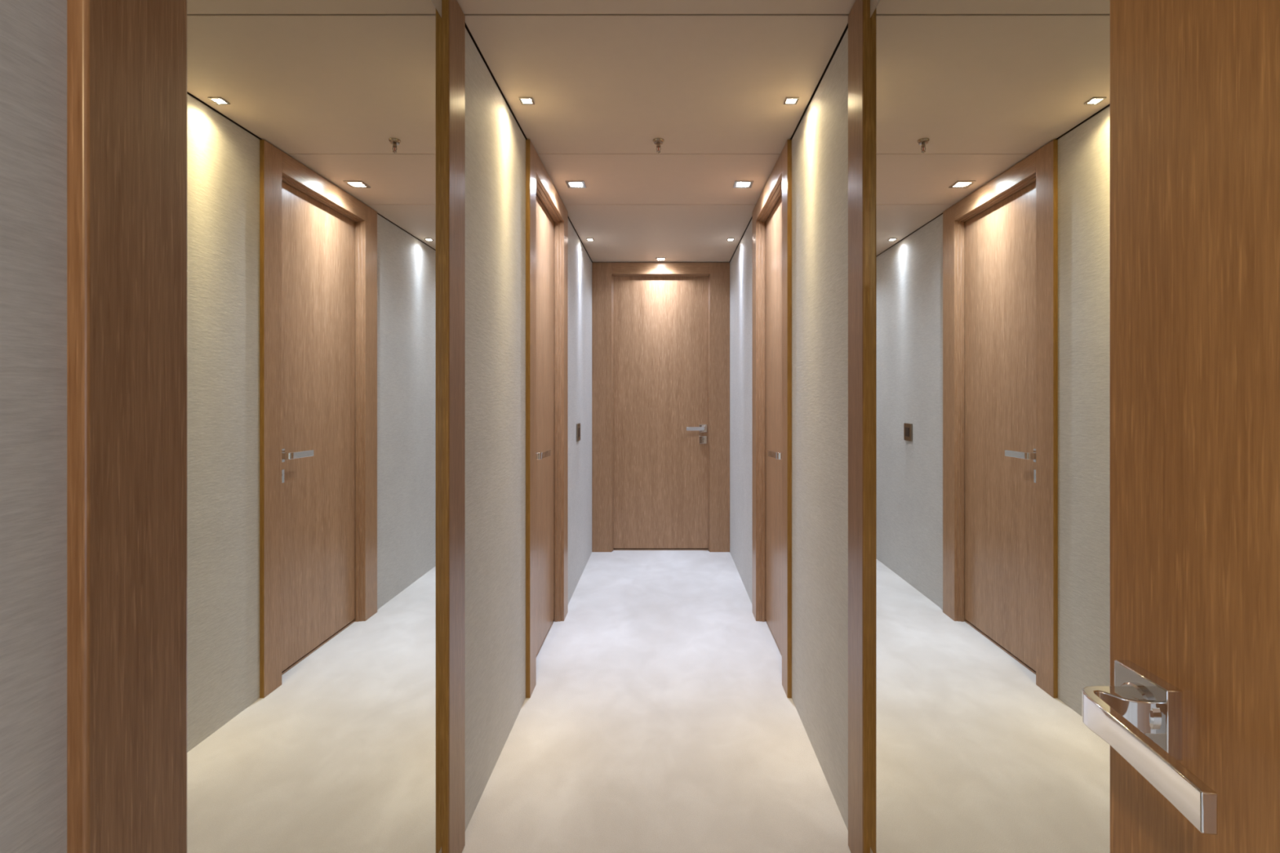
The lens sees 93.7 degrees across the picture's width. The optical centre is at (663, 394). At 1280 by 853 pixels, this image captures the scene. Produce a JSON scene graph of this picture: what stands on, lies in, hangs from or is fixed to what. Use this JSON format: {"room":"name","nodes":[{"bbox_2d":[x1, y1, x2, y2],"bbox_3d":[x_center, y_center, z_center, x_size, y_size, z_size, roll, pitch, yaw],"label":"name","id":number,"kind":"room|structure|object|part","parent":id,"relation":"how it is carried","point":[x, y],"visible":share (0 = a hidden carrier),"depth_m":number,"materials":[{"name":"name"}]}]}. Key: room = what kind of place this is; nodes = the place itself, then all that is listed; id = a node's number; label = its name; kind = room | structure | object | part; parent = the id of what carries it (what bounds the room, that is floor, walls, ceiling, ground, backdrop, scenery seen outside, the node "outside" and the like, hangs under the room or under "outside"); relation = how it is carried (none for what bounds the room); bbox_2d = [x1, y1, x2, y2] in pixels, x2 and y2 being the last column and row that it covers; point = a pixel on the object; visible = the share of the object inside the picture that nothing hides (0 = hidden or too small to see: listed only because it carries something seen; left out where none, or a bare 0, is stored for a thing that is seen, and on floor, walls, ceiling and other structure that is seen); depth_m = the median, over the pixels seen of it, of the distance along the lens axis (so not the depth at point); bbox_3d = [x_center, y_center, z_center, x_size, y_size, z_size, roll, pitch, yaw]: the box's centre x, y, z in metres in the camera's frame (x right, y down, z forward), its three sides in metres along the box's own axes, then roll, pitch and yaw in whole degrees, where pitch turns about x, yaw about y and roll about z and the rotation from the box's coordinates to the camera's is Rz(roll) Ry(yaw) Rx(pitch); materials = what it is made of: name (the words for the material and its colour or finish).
{"room":"ship interior","nodes":[
{"label":"ship interior","id":0,"kind":"room"},
{"bbox_2d":[0,0,591,852],"bbox_3d":[-0.584,0.069,2.119,0.160,2.084,4.737,0,0,0],"label":"wall","id":1,"kind":"structure","parent":0,"point":[33,33],"depth_m":0.50,"materials":[{"name":"paint"}]},
{"bbox_2d":[66,0,186,852],"bbox_3d":[-0.505,0.088,0.562,0.034,2.046,0.110,0,0,0],"label":"door frame","id":2,"kind":"structure","parent":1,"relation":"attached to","point":[126,60],"depth_m":0.54,"materials":[{"name":"brown wood"}]},
{"bbox_2d":[186,0,442,852],"bbox_3d":[-0.507,0.086,0.992,0.006,1.883,0.789,0,0,0],"label":"mirror","id":3,"kind":"object","parent":1,"relation":"attached to","point":[314,127],"visible":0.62,"depth_m":0.85,"materials":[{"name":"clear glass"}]},
{"bbox_2d":[431,0,441,17],"bbox_3d":[-0.513,-0.897,0.992,0.018,0.077,0.789,0,0,0],"label":"trim","id":4,"kind":"structure","parent":1,"relation":"attached to","point":[437,3],"depth_m":1.35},
{"bbox_2d":[441,0,465,852],"bbox_3d":[-0.505,0.088,1.423,0.034,2.046,0.113,0,0,0],"label":"mirror frame","id":5,"kind":"structure","parent":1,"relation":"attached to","point":[453,17],"depth_m":1.40,"materials":[{"name":"brown wood"}]},
{"bbox_2d":[525,139,568,697],"bbox_3d":[-0.536,0.088,2.631,0.144,2.046,0.869,0,0,0],"label":"door","id":6,"kind":"structure","parent":1,"relation":"in","point":[546,214],"depth_m":2.67,"materials":[{"name":"brown wood"}]},
{"bbox_3d":[-0.496,0.239,2.403,0.050,0.026,0.138,0,0,6],"label":"lever handle","id":7,"kind":"part","parent":6,"relation":"part of","materials":[{"name":"silver metal"}]},
{"bbox_2d":[576,422,580,441],"bbox_3d":[-0.498,0.219,3.527,0.012,0.102,0.102,0,0,0],"label":"light switch","id":8,"kind":"object","parent":1,"relation":"attached to","point":[578,425],"visible":1,"depth_m":3.49,"materials":[{"name":"brown metal"}]},
{"bbox_2d":[457,0,855,262],"bbox_3d":[-0.017,-0.989,0.969,4.400,0.100,7.137,0,0,0],"label":"ceiling","id":9,"kind":"structure","parent":0,"point":[713,80],"depth_m":1.90,"materials":[{"name":"white paint"}]},
{"bbox_2d":[518,97,534,104],"bbox_3d":[-0.435,-0.937,1.911,0.042,0.005,0.042,0,0,0],"label":"recessed light","id":10,"kind":"object","parent":9,"relation":"in","point":[526,100],"visible":1,"depth_m":1.91,"materials":[{"name":"metal"}]},
{"bbox_2d":[564,180,586,187],"bbox_3d":[-0.389,-0.937,2.670,0.082,0.005,0.082,0,0,0],"label":"recessed light","id":11,"kind":"object","parent":9,"relation":"in","point":[575,184],"visible":1,"depth_m":2.66,"materials":[{"name":"metal"}]},
{"bbox_2d":[653,137,663,153],"bbox_3d":[-0.018,-0.915,2.211,0.041,0.048,0.041,0,0,0],"label":"sprinkler","id":12,"kind":"object","parent":9,"relation":"attached to","point":[658,141],"visible":1,"depth_m":2.20,"materials":[{"name":"metal"}]},
{"bbox_2d":[655,257,666,260],"bbox_3d":[-0.017,-0.937,4.140,0.070,0.005,0.070,0,0,0],"label":"recessed light","id":13,"kind":"object","parent":9,"relation":"in","point":[656,259],"visible":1,"depth_m":4.13,"materials":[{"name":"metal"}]},
{"bbox_2d":[733,180,753,187],"bbox_3d":[0.355,-0.937,2.670,0.082,0.005,0.082,0,0,0],"label":"recessed light","id":14,"kind":"object","parent":9,"relation":"in","point":[742,184],"visible":1,"depth_m":2.66,"materials":[{"name":"metal"}]},
{"bbox_2d":[783,97,799,104],"bbox_3d":[0.407,-0.937,1.911,0.042,0.005,0.042,0,0,0],"label":"recessed light","id":15,"kind":"object","parent":9,"relation":"in","point":[790,100],"visible":1,"depth_m":1.91,"materials":[{"name":"metal"}]},
{"bbox_2d":[462,548,851,852],"bbox_3d":[-0.017,1.161,0.969,4.400,0.100,7.137,0,0,0],"label":"floor","id":16,"kind":"structure","parent":0,"point":[658,717],"depth_m":1.95,"materials":[{"name":"beige carpet"}]},
{"bbox_2d":[729,27,848,831],"bbox_3d":[0.550,0.069,2.119,0.160,2.084,4.737,0,0,0],"label":"wall","id":17,"kind":"structure","parent":0,"point":[820,143],"depth_m":1.85,"materials":[{"name":"paint"}]},
{"bbox_2d":[751,139,791,697],"bbox_3d":[0.502,0.088,2.631,0.144,2.046,0.869,0,0,0],"label":"door","id":18,"kind":"structure","parent":17,"relation":"in","point":[771,215],"depth_m":2.71,"materials":[{"name":"brown wood"}]},
{"bbox_3d":[0.462,0.239,2.403,0.050,0.026,0.138,0,0,-6],"label":"lever handle","id":19,"kind":"part","parent":18,"relation":"part of","materials":[{"name":"silver metal"}]},
{"bbox_2d":[848,0,870,852],"bbox_3d":[0.471,0.088,1.423,0.034,2.046,0.113,0,0,0],"label":"mirror frame","id":20,"kind":"structure","parent":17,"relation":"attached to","point":[859,17],"depth_m":1.40,"materials":[{"name":"brown wood"}]},
{"bbox_2d":[870,0,879,17],"bbox_3d":[0.479,-0.897,0.992,0.018,0.077,0.789,0,0,0],"label":"trim","id":21,"kind":"structure","parent":17,"relation":"attached to","point":[873,3],"depth_m":1.35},
{"bbox_2d":[870,0,1110,852],"bbox_3d":[0.473,0.086,0.992,0.006,1.883,0.789,0,0,0],"label":"mirror","id":22,"kind":"object","parent":17,"relation":"attached to","point":[990,119],"visible":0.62,"depth_m":0.87,"materials":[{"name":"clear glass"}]},
{"bbox_2d":[1082,0,1279,852],"bbox_3d":[0.380,0.113,0.182,0.111,1.973,0.700,0,0,0],"label":"door","id":23,"kind":"structure","parent":17,"relation":"in","point":[1188,714],"depth_m":0.44,"materials":[{"name":"brown wood"}]},
{"bbox_3d":[0.356,0.252,0.427,0.050,0.026,0.138,0,0,6],"label":"lever handle","id":24,"kind":"part","parent":23,"relation":"part of","materials":[{"name":"silver metal"}]},
{"bbox_3d":[-0.017,0.087,4.402,1.500,2.049,0.070,0,0,0],"label":"wall","id":25,"kind":"structure","parent":0,"visible":0},
{"bbox_2d":[591,262,729,551],"bbox_3d":[-0.017,0.088,4.285,0.973,2.046,0.144,0,0,0],"label":"door","id":26,"kind":"structure","parent":25,"relation":"in","point":[660,331],"depth_m":4.28,"materials":[{"name":"brown wood"}]},
{"bbox_3d":[0.228,0.239,4.245,0.138,0.026,0.050,0,0,-6],"label":"lever handle","id":27,"kind":"part","parent":26,"relation":"part of","materials":[{"name":"silver metal"}]},
{"bbox_3d":[0.284,0.321,4.279,0.054,0.054,0.011,0,0,0],"label":"lock plate","id":28,"kind":"part","parent":26,"relation":"part of","materials":[{"name":"silver metal"}]}
]}

